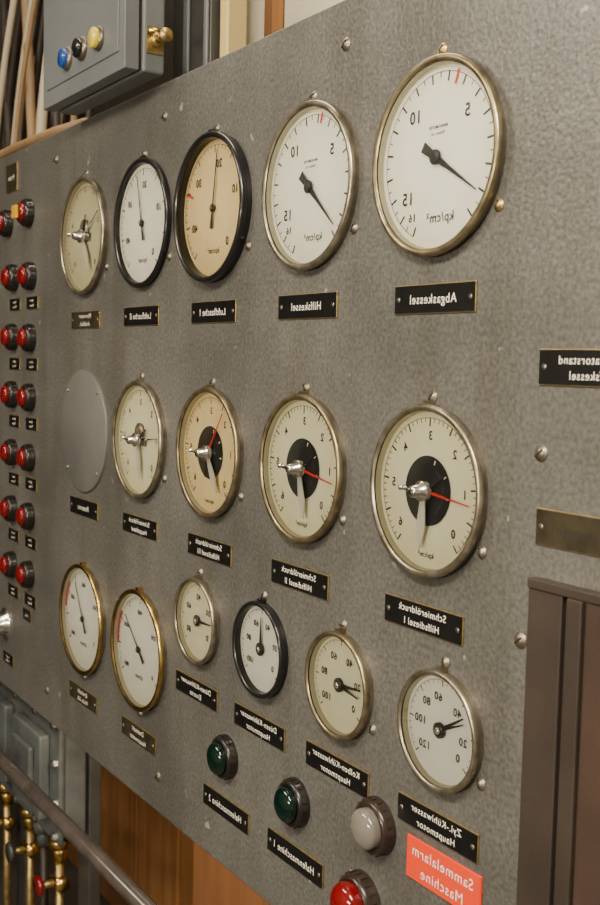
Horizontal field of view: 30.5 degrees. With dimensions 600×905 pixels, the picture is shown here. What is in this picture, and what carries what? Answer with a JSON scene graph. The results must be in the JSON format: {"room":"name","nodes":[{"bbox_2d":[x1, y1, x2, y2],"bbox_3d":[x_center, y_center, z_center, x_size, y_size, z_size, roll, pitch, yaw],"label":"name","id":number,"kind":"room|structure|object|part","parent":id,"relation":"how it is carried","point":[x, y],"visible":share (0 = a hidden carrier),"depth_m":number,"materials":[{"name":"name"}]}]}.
{"room":"control room","nodes":[
{"label":"control room","id":0,"kind":"room"},
{"bbox_2d":[0,103,94,149],"bbox_3d":[-2.333,-0.154,4.002,3.900,2.550,0.050,-2,6,-33],"label":"wall","id":1,"kind":"structure","parent":0,"point":[82,115],"depth_m":4.66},
{"bbox_2d":[0,802,110,904],"bbox_3d":[-0.628,1.402,1.401,3.900,0.050,6.400,-2,6,-33],"label":"floor","id":2,"kind":"structure","parent":0,"point":[70,870],"depth_m":3.20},
{"bbox_2d":[17,753,100,904],"bbox_3d":[-0.533,0.896,2.396,0.025,0.800,0.450,-2,6,-33],"label":"bracket","id":3,"kind":"object","parent":2,"relation":"on","point":[88,876],"visible":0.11,"depth_m":2.20,"materials":[{"name":"metal"}]},
{"bbox_2d":[0,682,85,904],"bbox_3d":[-0.603,0.873,2.385,0.094,0.756,0.520,-2,6,-33],"label":"electrical cabinet","id":4,"kind":"object","parent":3,"relation":"attached to","point":[46,755],"visible":0.75,"depth_m":2.23,"materials":[{"name":"silver metal"}]},
{"bbox_2d":[0,749,156,904],"bbox_3d":[-0.457,0.921,1.762,0.070,0.857,2.700,-2,6,-33],"label":"handrail","id":5,"kind":"object","parent":2,"relation":"on","point":[117,878],"visible":1,"depth_m":1.49,"materials":[{"name":"metal"}]},
{"bbox_2d":[67,765,193,904],"bbox_3d":[-0.192,0.830,2.816,0.415,0.880,2.202,-2,6,-33],"label":"wood panel","id":6,"kind":"object","parent":2,"relation":"on","point":[150,849],"visible":0.04,"depth_m":2.79,"materials":[{"name":"brown wood"}]},
{"bbox_2d":[0,0,599,904],"bbox_3d":[-0.103,0.451,1.437,0.070,1.864,3.550,-2,6,-33],"label":"control panel","id":7,"kind":"object","parent":2,"relation":"on","point":[534,261],"visible":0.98,"depth_m":1.14,"materials":[{"name":"grey paint"}]},
{"bbox_2d":[0,607,10,638],"bbox_3d":[-0.569,0.322,2.064,0.034,0.060,0.060,-2,6,-33],"label":"switch","id":8,"kind":"object","parent":7,"relation":"attached to","point":[5,622],"visible":1,"depth_m":2.05,"materials":[{"name":"silver metal"}]},
{"bbox_2d":[0,210,12,237],"bbox_3d":[-0.539,-0.415,1.994,0.025,0.049,0.049,-2,6,-33],"label":"lamp","id":9,"kind":"object","parent":7,"relation":"attached to","point":[6,221],"visible":1,"depth_m":1.98,"materials":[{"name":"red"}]},
{"bbox_2d":[3,649,13,667],"bbox_3d":[-0.546,0.386,2.061,0.003,0.022,0.056,-2,6,-33],"label":"label","id":10,"kind":"object","parent":7,"relation":"attached to","point":[8,658],"visible":1,"depth_m":2.06,"materials":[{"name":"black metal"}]},
{"bbox_2d":[0,551,16,577],"bbox_3d":[-0.539,0.206,2.021,0.025,0.049,0.049,-2,6,-33],"label":"lamp","id":11,"kind":"object","parent":7,"relation":"attached to","point":[8,561],"visible":1,"depth_m":2.01,"materials":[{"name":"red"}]},
{"bbox_2d":[0,324,17,350],"bbox_3d":[-0.527,-0.208,1.983,0.025,0.049,0.049,-2,6,-33],"label":"lamp","id":12,"kind":"object","parent":7,"relation":"attached to","point":[8,335],"visible":0.98,"depth_m":1.97,"materials":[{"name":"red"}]},
{"bbox_2d":[0,439,17,465],"bbox_3d":[-0.533,0.000,2.002,0.025,0.049,0.049,-2,6,-33],"label":"lamp","id":13,"kind":"object","parent":7,"relation":"attached to","point":[9,448],"visible":1,"depth_m":1.99,"materials":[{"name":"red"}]},
{"bbox_2d":[0,381,17,407],"bbox_3d":[-0.530,-0.105,1.993,0.025,0.049,0.049,-2,6,-33],"label":"lamp","id":14,"kind":"object","parent":7,"relation":"attached to","point":[8,392],"visible":0.98,"depth_m":1.98,"materials":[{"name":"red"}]},
{"bbox_2d":[0,495,17,521],"bbox_3d":[-0.536,0.103,2.012,0.025,0.049,0.049,-2,6,-33],"label":"lamp","id":15,"kind":"object","parent":7,"relation":"attached to","point":[8,505],"visible":0.98,"depth_m":2.00,"materials":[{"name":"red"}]},
{"bbox_2d":[0,264,18,291],"bbox_3d":[-0.524,-0.314,1.973,0.025,0.049,0.049,-2,6,-33],"label":"lamp","id":16,"kind":"object","parent":7,"relation":"attached to","point":[8,277],"visible":0.97,"depth_m":1.96,"materials":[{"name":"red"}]},
{"bbox_2d":[6,161,17,193],"bbox_3d":[-0.518,-0.493,1.977,0.003,0.050,0.060,-2,6,-33],"label":"label","id":17,"kind":"object","parent":7,"relation":"attached to","point":[12,169],"visible":1,"depth_m":1.97,"materials":[{"name":"gold metal"}]},
{"bbox_2d":[8,582,18,599],"bbox_3d":[-0.528,0.255,2.026,0.003,0.022,0.056,-2,6,-33],"label":"label","id":18,"kind":"object","parent":7,"relation":"attached to","point":[13,590],"visible":1,"depth_m":2.02,"materials":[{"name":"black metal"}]},
{"bbox_2d":[9,527,18,542],"bbox_3d":[-0.525,0.151,2.017,0.003,0.022,0.056,-2,6,-33],"label":"label","id":19,"kind":"object","parent":7,"relation":"attached to","point":[13,533],"visible":1,"depth_m":2.01,"materials":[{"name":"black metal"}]},
{"bbox_2d":[9,357,19,369],"bbox_3d":[-0.515,-0.161,1.988,0.003,0.022,0.056,-2,6,-33],"label":"label","id":20,"kind":"object","parent":7,"relation":"attached to","point":[14,363],"visible":1,"depth_m":1.99,"materials":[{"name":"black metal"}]},
{"bbox_2d":[9,414,19,427],"bbox_3d":[-0.518,-0.057,1.998,0.003,0.022,0.056,-2,6,-33],"label":"label","id":21,"kind":"object","parent":7,"relation":"attached to","point":[14,420],"visible":1,"depth_m":1.99,"materials":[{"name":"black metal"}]},
{"bbox_2d":[9,471,19,485],"bbox_3d":[-0.522,0.048,2.007,0.003,0.022,0.056,-2,6,-33],"label":"label","id":22,"kind":"object","parent":7,"relation":"attached to","point":[14,478],"visible":1,"depth_m":2.00,"materials":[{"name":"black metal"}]},
{"bbox_2d":[10,298,20,310],"bbox_3d":[-0.512,-0.266,1.978,0.003,0.022,0.056,-2,6,-33],"label":"label","id":23,"kind":"object","parent":7,"relation":"attached to","point":[15,303],"visible":1,"depth_m":1.97,"materials":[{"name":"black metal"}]},
{"bbox_2d":[12,198,34,227],"bbox_3d":[-0.480,-0.414,1.897,0.029,0.049,0.049,-2,6,-33],"label":"lamp","id":24,"kind":"object","parent":7,"relation":"attached to","point":[23,212],"visible":1,"depth_m":1.88,"materials":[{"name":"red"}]},
{"bbox_2d":[15,560,34,587],"bbox_3d":[-0.489,0.216,1.943,0.025,0.049,0.049,-2,6,-33],"label":"lamp","id":25,"kind":"object","parent":7,"relation":"attached to","point":[24,573],"visible":1,"depth_m":1.93,"materials":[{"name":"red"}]},
{"bbox_2d":[16,502,34,529],"bbox_3d":[-0.486,0.112,1.933,0.025,0.049,0.049,-2,6,-33],"label":"lamp","id":26,"kind":"object","parent":7,"relation":"attached to","point":[25,514],"visible":1,"depth_m":1.92,"materials":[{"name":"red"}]},
{"bbox_2d":[16,384,35,411],"bbox_3d":[-0.480,-0.096,1.915,0.025,0.049,0.049,-2,6,-33],"label":"lamp","id":27,"kind":"object","parent":7,"relation":"attached to","point":[26,395],"visible":1,"depth_m":1.90,"materials":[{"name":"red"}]},
{"bbox_2d":[16,444,35,471],"bbox_3d":[-0.483,0.009,1.924,0.025,0.049,0.049,-2,6,-33],"label":"lamp","id":28,"kind":"object","parent":7,"relation":"attached to","point":[25,456],"visible":1,"depth_m":1.91,"materials":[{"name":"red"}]},
{"bbox_2d":[17,324,35,351],"bbox_3d":[-0.477,-0.199,1.905,0.025,0.049,0.049,-2,6,-33],"label":"lamp","id":29,"kind":"object","parent":7,"relation":"attached to","point":[26,336],"visible":1,"depth_m":1.89,"materials":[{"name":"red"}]},
{"bbox_2d":[23,607,30,622],"bbox_3d":[-0.488,0.290,1.965,0.003,0.022,0.040,-2,6,-33],"label":"label","id":30,"kind":"object","parent":7,"relation":"attached to","point":[26,613],"visible":1,"depth_m":1.96,"materials":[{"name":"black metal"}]},
{"bbox_2d":[17,262,36,290],"bbox_3d":[-0.474,-0.304,1.895,0.025,0.049,0.049,-2,6,-33],"label":"lamp","id":31,"kind":"object","parent":7,"relation":"attached to","point":[27,273],"visible":1,"depth_m":1.88,"materials":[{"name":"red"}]},
{"bbox_2d":[25,592,35,609],"bbox_3d":[-0.477,0.262,1.947,0.003,0.022,0.056,-2,6,-33],"label":"label","id":32,"kind":"object","parent":7,"relation":"attached to","point":[30,600],"visible":1,"depth_m":1.94,"materials":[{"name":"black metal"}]},
{"bbox_2d":[25,534,36,550],"bbox_3d":[-0.474,0.159,1.938,0.003,0.022,0.056,-2,6,-33],"label":"label","id":33,"kind":"object","parent":7,"relation":"attached to","point":[30,542],"visible":1,"depth_m":1.93,"materials":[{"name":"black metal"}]},
{"bbox_2d":[25,476,36,491],"bbox_3d":[-0.471,0.055,1.929,0.003,0.022,0.056,-2,6,-33],"label":"label","id":34,"kind":"object","parent":7,"relation":"attached to","point":[31,483],"visible":1,"depth_m":1.92,"materials":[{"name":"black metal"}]},
{"bbox_2d":[26,358,37,370],"bbox_3d":[-0.465,-0.153,1.910,0.003,0.022,0.056,-2,6,-33],"label":"label","id":35,"kind":"object","parent":7,"relation":"attached to","point":[31,363],"visible":1,"depth_m":1.91,"materials":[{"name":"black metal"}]},
{"bbox_2d":[26,417,37,430],"bbox_3d":[-0.468,-0.050,1.919,0.003,0.022,0.056,-2,6,-33],"label":"label","id":36,"kind":"object","parent":7,"relation":"attached to","point":[31,423],"visible":1,"depth_m":1.91,"materials":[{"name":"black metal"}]},
{"bbox_2d":[27,296,38,309],"bbox_3d":[-0.462,-0.259,1.900,0.003,0.022,0.056,-2,6,-33],"label":"label","id":37,"kind":"object","parent":7,"relation":"attached to","point":[33,301],"visible":1,"depth_m":1.89,"materials":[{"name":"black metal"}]},
{"bbox_2d":[0,117,87,158],"bbox_3d":[-0.620,-0.568,2.169,0.032,0.019,1.002,-2,6,-33],"label":"loose cable","id":38,"kind":"object","parent":7,"relation":"on","point":[15,147],"visible":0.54,"depth_m":1.89,"materials":[{"name":"beige plastic"}]},
{"bbox_2d":[53,155,57,163],"bbox_3d":[-0.398,-0.476,1.788,0.004,0.014,0.014,-2,6,-33],"label":"screw","id":39,"kind":"object","parent":7,"relation":"attached to","point":[56,156],"visible":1,"depth_m":1.78,"materials":[{"name":"silver metal"}]},
{"bbox_2d":[59,562,105,680],"bbox_3d":[-0.343,0.267,1.729,0.012,0.190,0.175,-2,6,-33],"label":"gauge","id":40,"kind":"object","parent":7,"relation":"attached to","point":[82,616],"visible":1,"depth_m":1.73,"materials":[{"name":"silver metal"}]},
{"bbox_3d":[-0.340,0.262,1.730,0.001,0.158,0.158,-2,6,-33],"label":"dial plate","id":41,"kind":"part","parent":40,"relation":"part of","materials":[{"name":"white metal"}]},
{"bbox_2d":[59,169,108,294],"bbox_3d":[-0.338,-0.337,1.681,0.024,0.191,0.179,-2,6,-33],"label":"pressure gauge","id":42,"kind":"object","parent":7,"relation":"attached to","point":[84,225],"visible":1,"depth_m":1.68,"materials":[{"name":"silver metal"}]},
{"bbox_3d":[-0.344,-0.331,1.683,0.014,0.021,0.030,-2,6,-33],"label":"setting knob","id":43,"kind":"part","parent":42,"relation":"part of","materials":[{"name":"silver metal"}]},
{"bbox_3d":[-0.330,-0.331,1.687,0.001,0.162,0.162,-2,6,-33],"label":"dial plate","id":44,"kind":"part","parent":42,"relation":"part of","materials":[{"name":"beige metal"}]},
{"bbox_2d":[70,679,97,714],"bbox_3d":[-0.344,0.387,1.744,0.003,0.027,0.114,-2,6,-33],"label":"label","id":45,"kind":"object","parent":7,"relation":"attached to","point":[77,692],"visible":1,"depth_m":1.74,"materials":[{"name":"gold metal"}]},
{"bbox_2d":[70,495,98,520],"bbox_3d":[-0.339,0.086,1.721,0.003,0.027,0.114,-2,6,-33],"label":"label","id":46,"kind":"object","parent":7,"relation":"attached to","point":[80,506],"visible":1,"depth_m":1.72,"materials":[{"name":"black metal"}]},
{"bbox_2d":[61,370,108,491],"bbox_3d":[-0.338,-0.033,1.713,0.006,0.191,0.191,-2,6,-33],"label":"plate","id":47,"kind":"object","parent":7,"relation":"attached to","point":[84,417],"visible":1,"depth_m":1.70,"materials":[{"name":"silver metal"}]},
{"bbox_2d":[72,310,99,328],"bbox_3d":[-0.331,-0.205,1.697,0.003,0.027,0.114,-2,6,-33],"label":"label","id":48,"kind":"object","parent":7,"relation":"attached to","point":[82,319],"visible":1,"depth_m":1.69,"materials":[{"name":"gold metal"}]},
{"bbox_2d":[43,0,172,115],"bbox_3d":[-0.276,-0.671,1.522,0.070,0.336,0.346,-2,6,-33],"label":"box","id":49,"kind":"object","parent":7,"relation":"attached to","point":[96,52],"visible":1,"depth_m":1.49,"materials":[{"name":"grey metal"}]},
{"bbox_2d":[110,587,166,716],"bbox_3d":[-0.229,0.283,1.551,0.012,0.187,0.172,-2,6,-33],"label":"gauge","id":50,"kind":"object","parent":7,"relation":"attached to","point":[137,636],"visible":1,"depth_m":1.55,"materials":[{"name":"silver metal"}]},
{"bbox_3d":[-0.226,0.278,1.553,0.001,0.156,0.156,-2,6,-33],"label":"dial plate","id":51,"kind":"part","parent":50,"relation":"part of","materials":[{"name":"white metal"}]},
{"bbox_2d":[122,715,155,756],"bbox_3d":[-0.230,0.403,1.566,0.003,0.027,0.114,-2,6,-33],"label":"label","id":52,"kind":"object","parent":7,"relation":"attached to","point":[143,738],"visible":1,"depth_m":1.56,"materials":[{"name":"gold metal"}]},
{"bbox_2d":[112,372,166,498],"bbox_3d":[-0.231,-0.023,1.528,0.024,0.177,0.165,-2,6,-33],"label":"pressure gauge","id":53,"kind":"object","parent":7,"relation":"attached to","point":[139,432],"visible":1,"depth_m":1.53,"materials":[{"name":"silver metal"}]},
{"bbox_3d":[-0.237,-0.018,1.529,0.014,0.019,0.027,-2,6,-33],"label":"setting knob","id":54,"kind":"part","parent":53,"relation":"part of","materials":[{"name":"silver metal"}]},
{"bbox_3d":[-0.223,-0.018,1.534,0.001,0.149,0.149,-2,6,-33],"label":"dial plate","id":55,"kind":"part","parent":53,"relation":"part of","materials":[{"name":"beige metal"}]},
{"bbox_2d":[123,512,157,541],"bbox_3d":[-0.226,0.103,1.545,0.003,0.027,0.114,-2,6,-33],"label":"label","id":56,"kind":"object","parent":7,"relation":"attached to","point":[135,524],"visible":1,"depth_m":1.54,"materials":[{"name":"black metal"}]},
{"bbox_2d":[124,305,159,325],"bbox_3d":[-0.221,-0.189,1.524,0.003,0.027,0.114,-2,6,-33],"label":"label","id":57,"kind":"object","parent":7,"relation":"attached to","point":[139,315],"visible":1,"depth_m":1.52,"materials":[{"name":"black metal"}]},
{"bbox_2d":[113,150,171,287],"bbox_3d":[-0.217,-0.320,1.507,0.010,0.188,0.176,-2,6,-33],"label":"pressure gauge","id":58,"kind":"object","parent":7,"relation":"attached to","point":[142,225],"visible":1,"depth_m":1.51,"materials":[{"name":"black paint"}]},
{"bbox_3d":[-0.215,-0.314,1.509,0.001,0.159,0.159,-2,6,-33],"label":"dial plate","id":59,"kind":"part","parent":58,"relation":"part of","materials":[{"name":"white metal"}]},
{"bbox_2d":[154,771,160,781],"bbox_3d":[-0.197,0.446,1.515,0.004,0.014,0.014,-2,6,-33],"label":"screw","id":60,"kind":"object","parent":7,"relation":"attached to","point":[157,775],"visible":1,"depth_m":1.51,"materials":[{"name":"silver metal"}]},
{"bbox_2d":[161,110,166,120],"bbox_3d":[-0.179,-0.443,1.448,0.004,0.014,0.014,-2,6,-33],"label":"screw","id":61,"kind":"object","parent":7,"relation":"attached to","point":[164,114],"visible":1,"depth_m":1.45,"materials":[{"name":"silver metal"}]},
{"bbox_2d":[173,568,220,664],"bbox_3d":[-0.132,0.208,1.395,0.012,0.123,0.111,-2,6,-33],"label":"gauge","id":62,"kind":"object","parent":7,"relation":"attached to","point":[196,615],"visible":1,"depth_m":1.40,"materials":[{"name":"silver metal"}]},
{"bbox_3d":[-0.129,0.214,1.397,0.001,0.098,0.098,-2,6,-33],"label":"dial plate","id":63,"kind":"part","parent":62,"relation":"part of","materials":[{"name":"beige metal"}]},
{"bbox_2d":[176,669,217,711],"bbox_3d":[-0.133,0.304,1.409,0.003,0.027,0.114,-2,6,-33],"label":"label","id":64,"kind":"object","parent":7,"relation":"attached to","point":[194,688],"visible":1,"depth_m":1.41,"materials":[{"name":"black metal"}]},
{"bbox_2d":[176,377,243,518],"bbox_3d":[-0.119,-0.006,1.353,0.024,0.174,0.162,-2,6,-33],"label":"pressure gauge","id":65,"kind":"object","parent":7,"relation":"attached to","point":[209,438],"visible":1,"depth_m":1.35,"materials":[{"name":"beige glass"}]},
{"bbox_3d":[-0.125,0.000,1.354,0.014,0.019,0.027,-2,6,-33],"label":"setting knob","id":66,"kind":"part","parent":65,"relation":"part of","materials":[{"name":"silver metal"}]},
{"bbox_3d":[-0.111,0.000,1.359,0.001,0.146,0.146,-2,6,-33],"label":"dial plate","id":67,"kind":"part","parent":65,"relation":"part of","materials":[{"name":"beige metal"}]},
{"bbox_2d":[188,532,231,566],"bbox_3d":[-0.114,0.120,1.370,0.003,0.027,0.114,-2,6,-33],"label":"label","id":68,"kind":"object","parent":7,"relation":"attached to","point":[201,546],"visible":1,"depth_m":1.36,"materials":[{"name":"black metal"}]},
{"bbox_2d":[173,123,251,282],"bbox_3d":[-0.108,-0.302,1.332,0.016,0.192,0.180,-2,6,-33],"label":"pressure gauge","id":69,"kind":"object","parent":7,"relation":"attached to","point":[212,205],"visible":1,"depth_m":1.33,"materials":[{"name":"black paint"}]},
{"bbox_3d":[-0.104,-0.296,1.335,0.001,0.163,0.163,-2,6,-33],"label":"dial plate","id":70,"kind":"part","parent":69,"relation":"part of","materials":[{"name":"beige metal"}]},
{"bbox_2d":[191,299,236,323],"bbox_3d":[-0.107,-0.172,1.346,0.003,0.027,0.114,-2,6,-33],"label":"label","id":71,"kind":"object","parent":7,"relation":"attached to","point":[221,311],"visible":1,"depth_m":1.34,"materials":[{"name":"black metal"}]},
{"bbox_2d":[206,734,237,779],"bbox_3d":[-0.099,0.372,1.340,0.024,0.054,0.054,-2,6,-33],"label":"lamp","id":72,"kind":"object","parent":7,"relation":"attached to","point":[221,755],"visible":1,"depth_m":1.33,"materials":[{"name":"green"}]},
{"bbox_2d":[203,782,249,835],"bbox_3d":[-0.092,0.437,1.351,0.003,0.027,0.114,-2,6,-33],"label":"label","id":73,"kind":"object","parent":7,"relation":"attached to","point":[214,799],"visible":1,"depth_m":1.35,"materials":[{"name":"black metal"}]},
{"bbox_2d":[234,701,285,751],"bbox_3d":[-0.048,0.317,1.277,0.003,0.027,0.114,-2,6,-33],"label":"label","id":74,"kind":"object","parent":7,"relation":"attached to","point":[251,721],"visible":1,"depth_m":1.27,"materials":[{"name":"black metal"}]},
{"bbox_2d":[232,590,288,698],"bbox_3d":[-0.047,0.220,1.262,0.012,0.124,0.112,-2,6,-33],"label":"gauge","id":75,"kind":"object","parent":7,"relation":"attached to","point":[259,640],"visible":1,"depth_m":1.26,"materials":[{"name":"black paint"}]},
{"bbox_3d":[-0.044,0.226,1.265,0.001,0.099,0.099,-2,6,-33],"label":"dial plate","id":76,"kind":"part","parent":75,"relation":"part of","materials":[{"name":"white metal"}]},
{"bbox_2d":[273,777,309,828],"bbox_3d":[-0.014,0.386,1.206,0.024,0.054,0.054,-2,6,-33],"label":"lamp","id":77,"kind":"object","parent":7,"relation":"attached to","point":[291,801],"visible":1,"depth_m":1.19,"materials":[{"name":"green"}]},
{"bbox_2d":[267,826,323,888],"bbox_3d":[-0.007,0.447,1.218,0.003,0.027,0.114,-2,6,-33],"label":"label","id":78,"kind":"object","parent":7,"relation":"attached to","point":[301,861],"visible":1,"depth_m":1.21,"materials":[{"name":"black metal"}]},
{"bbox_2d":[271,558,329,600],"bbox_3d":[-0.001,0.137,1.195,0.003,0.027,0.114,-2,6,-33],"label":"label","id":79,"kind":"object","parent":7,"relation":"attached to","point":[304,580],"visible":1,"depth_m":1.19,"materials":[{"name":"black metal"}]},
{"bbox_2d":[259,382,346,543],"bbox_3d":[-0.005,0.011,1.176,0.024,0.173,0.161,-2,6,-33],"label":"pressure gauge","id":80,"kind":"object","parent":7,"relation":"attached to","point":[303,467],"visible":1,"depth_m":1.18,"materials":[{"name":"silver metal"}]},
{"bbox_3d":[-0.011,0.017,1.177,0.014,0.019,0.026,-2,6,-33],"label":"setting knob","id":81,"kind":"part","parent":80,"relation":"part of","materials":[{"name":"silver metal"}]},
{"bbox_3d":[0.003,0.017,1.181,0.001,0.145,0.145,-2,6,-33],"label":"dial plate","id":82,"kind":"part","parent":80,"relation":"part of","materials":[{"name":"beige metal"}]},
{"bbox_2d":[278,291,337,319],"bbox_3d":[0.007,-0.156,1.169,0.003,0.027,0.114,-2,6,-33],"label":"label","id":83,"kind":"object","parent":7,"relation":"attached to","point":[322,304],"visible":1,"depth_m":1.16,"materials":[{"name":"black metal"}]},
{"bbox_2d":[261,90,358,270],"bbox_3d":[0.008,-0.285,1.154,0.012,0.187,0.175,-2,6,-33],"label":"pressure gauge","id":84,"kind":"object","parent":7,"relation":"attached to","point":[310,183],"visible":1,"depth_m":1.15,"materials":[{"name":"silver metal"}]},
{"bbox_3d":[0.011,-0.279,1.156,0.001,0.158,0.158,-2,6,-33],"label":"dial plate","id":85,"kind":"part","parent":84,"relation":"part of","materials":[{"name":"white metal"}]},
{"bbox_2d":[306,739,369,797],"bbox_3d":[0.037,0.328,1.143,0.003,0.027,0.114,-2,6,-33],"label":"label","id":86,"kind":"object","parent":7,"relation":"attached to","point":[335,767],"visible":1,"depth_m":1.14,"materials":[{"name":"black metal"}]},
{"bbox_2d":[305,619,375,740],"bbox_3d":[0.040,0.233,1.127,0.012,0.124,0.115,-2,6,-33],"label":"gauge","id":87,"kind":"object","parent":7,"relation":"attached to","point":[339,687],"visible":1,"depth_m":1.13,"materials":[{"name":"silver metal"}]},
{"bbox_3d":[0.042,0.239,1.131,0.001,0.099,0.099,-2,6,-33],"label":"dial plate","id":88,"kind":"part","parent":87,"relation":"part of","materials":[{"name":"beige metal"}]},
{"bbox_2d":[341,37,350,51],"bbox_3d":[0.045,-0.408,1.098,0.004,0.014,0.014,-2,6,-33],"label":"screw","id":89,"kind":"object","parent":7,"relation":"attached to","point":[346,42],"visible":1,"depth_m":1.10,"materials":[{"name":"silver metal"}]},
{"bbox_2d":[330,869,380,904],"bbox_3d":[0.050,0.452,1.101,0.034,0.060,0.060,-2,6,-33],"label":"lamp","id":90,"kind":"object","parent":7,"relation":"attached to","point":[355,887],"visible":1,"depth_m":1.09,"materials":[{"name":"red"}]},
{"bbox_2d":[350,796,395,856],"bbox_3d":[0.066,0.368,1.078,0.027,0.057,0.057,-2,6,-33],"label":"lamp","id":91,"kind":"object","parent":7,"relation":"attached to","point":[372,823],"visible":1,"depth_m":1.06,"materials":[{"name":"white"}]},
{"bbox_2d":[385,592,464,645],"bbox_3d":[0.113,0.153,1.017,0.003,0.027,0.114,-2,6,-33],"label":"label","id":92,"kind":"object","parent":7,"relation":"attached to","point":[432,621],"visible":1,"depth_m":1.01,"materials":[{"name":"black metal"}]},
{"bbox_2d":[370,390,487,578],"bbox_3d":[0.109,0.029,0.998,0.024,0.171,0.159,-2,6,-33],"label":"pressure gauge","id":93,"kind":"object","parent":7,"relation":"attached to","point":[429,487],"visible":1,"depth_m":1.00,"materials":[{"name":"silver metal"}]},
{"bbox_3d":[0.102,0.035,0.999,0.014,0.019,0.026,-2,6,-33],"label":"setting knob","id":94,"kind":"part","parent":93,"relation":"part of","materials":[{"name":"silver metal"}]},
{"bbox_3d":[0.117,0.035,1.004,0.001,0.143,0.143,-2,6,-33],"label":"dial plate","id":95,"kind":"part","parent":93,"relation":"part of","materials":[{"name":"beige metal"}]},
{"bbox_2d":[395,280,477,314],"bbox_3d":[0.120,-0.139,0.992,0.003,0.027,0.114,-2,6,-33],"label":"label","id":96,"kind":"object","parent":7,"relation":"attached to","point":[449,297],"visible":1,"depth_m":0.99,"materials":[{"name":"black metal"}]},
{"bbox_2d":[372,43,505,256],"bbox_3d":[0.120,-0.269,0.979,0.012,0.188,0.176,-2,6,-33],"label":"pressure gauge","id":97,"kind":"object","parent":7,"relation":"attached to","point":[439,153],"visible":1,"depth_m":0.98,"materials":[{"name":"silver metal"}]},
{"bbox_2d":[398,791,479,863],"bbox_3d":[0.125,0.342,1.007,0.003,0.027,0.114,-2,6,-33],"label":"label","id":98,"kind":"object","parent":7,"relation":"attached to","point":[457,837],"visible":1,"depth_m":1.00,"materials":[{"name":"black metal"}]},
{"bbox_2d":[397,656,485,793],"bbox_3d":[0.126,0.245,0.993,0.012,0.123,0.114,-2,6,-33],"label":"gauge","id":99,"kind":"object","parent":7,"relation":"attached to","point":[439,725],"visible":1,"depth_m":0.99,"materials":[{"name":"silver metal"}]},
{"bbox_3d":[0.128,0.251,0.996,0.001,0.098,0.098,-2,6,-33],"label":"dial plate","id":100,"kind":"part","parent":99,"relation":"part of","materials":[{"name":"white metal"}]},
{"bbox_2d":[406,833,482,904],"bbox_3d":[0.130,0.386,1.002,0.003,0.041,0.104,-2,6,-33],"label":"sign","id":101,"kind":"object","parent":7,"relation":"attached to","point":[439,873],"visible":1,"depth_m":1.00,"materials":[{"name":"orange"}]},
{"bbox_2d":[514,632,526,648],"bbox_3d":[0.181,0.155,0.910,0.004,0.014,0.014,-2,6,-33],"label":"screw","id":102,"kind":"object","parent":7,"relation":"attached to","point":[520,640],"visible":1,"depth_m":0.91,"materials":[{"name":"silver metal"}]},
{"bbox_2d":[535,444,547,461],"bbox_3d":[0.193,0.001,0.884,0.004,0.014,0.014,-2,6,-33],"label":"screw","id":103,"kind":"object","parent":7,"relation":"attached to","point":[541,453],"visible":1,"depth_m":0.88,"materials":[{"name":"silver metal"}]},
{"bbox_2d":[516,577,599,904],"bbox_3d":[0.330,0.790,0.667,0.044,1.332,0.637,-2,6,-33],"label":"door","id":104,"kind":"structure","parent":7,"relation":"attached to","point":[559,847],"depth_m":0.86,"materials":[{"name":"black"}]},
{"bbox_2d":[535,507,599,556],"bbox_3d":[0.222,0.064,0.843,0.003,0.030,0.114,-2,6,-33],"label":"label","id":105,"kind":"object","parent":7,"relation":"attached to","point":[578,533],"visible":1,"depth_m":0.86,"materials":[{"name":"gold metal"}]},
{"bbox_2d":[538,349,599,386],"bbox_3d":[0.223,-0.064,0.835,0.003,0.029,0.114,-2,6,-33],"label":"label","id":106,"kind":"object","parent":7,"relation":"attached to","point":[557,367],"visible":1,"depth_m":0.85,"materials":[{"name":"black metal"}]},
{"bbox_2d":[0,0,173,114],"bbox_3d":[-0.568,-1.189,1.190,3.900,0.050,6.400,-2,6,-33],"label":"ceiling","id":107,"kind":"structure","parent":0,"point":[167,76],"depth_m":4.08,"materials":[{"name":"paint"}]},
{"bbox_2d":[0,0,93,149],"bbox_3d":[-0.488,-0.419,2.200,0.130,1.556,0.886,-1,5,-31],"label":"cable bundle","id":108,"kind":"object","parent":107,"relation":"hanging from","point":[29,112],"visible":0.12,"depth_m":2.23,"materials":[{"name":"beige cable sheathing plastic"},{"name":"black rubber"}]},
{"bbox_2d":[173,0,220,78],"bbox_3d":[-0.127,-0.726,1.486,0.050,0.900,0.113,-2,6,-33],"label":"steel column","id":109,"kind":"structure","parent":107,"relation":"attached to","point":[196,23],"depth_m":1.48,"materials":[{"name":"grey metal"}]},
{"bbox_2d":[220,0,246,56],"bbox_3d":[-0.083,-0.720,1.428,0.030,0.900,0.022,-2,6,-33],"label":"support","id":110,"kind":"object","parent":107,"relation":"hanging from","point":[233,14],"visible":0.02,"depth_m":1.43,"materials":[{"name":"beige paint"}]},
{"bbox_2d":[246,0,264,44],"bbox_3d":[-0.071,-0.724,1.479,0.034,0.900,0.047,-2,6,-33],"label":"cable tray","id":111,"kind":"object","parent":107,"relation":"hanging from","point":[255,8],"visible":0.02,"depth_m":1.47,"materials":[{"name":"beige paint"}]},
{"bbox_2d":[193,0,284,904],"bbox_3d":[-0.102,0.062,1.976,0.050,2.550,0.285,-2,6,-33],"label":"wall","id":112,"kind":"structure","parent":0,"point":[213,883],"depth_m":2.04,"materials":[{"name":"brown wood"}]},
{"bbox_2d":[284,0,343,27],"bbox_3d":[0.053,-0.512,1.679,0.040,1.350,0.245,-2,6,-33],"label":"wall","id":113,"kind":"structure","parent":0,"point":[295,10],"depth_m":1.71,"materials":[{"name":"paint"}]}
]}

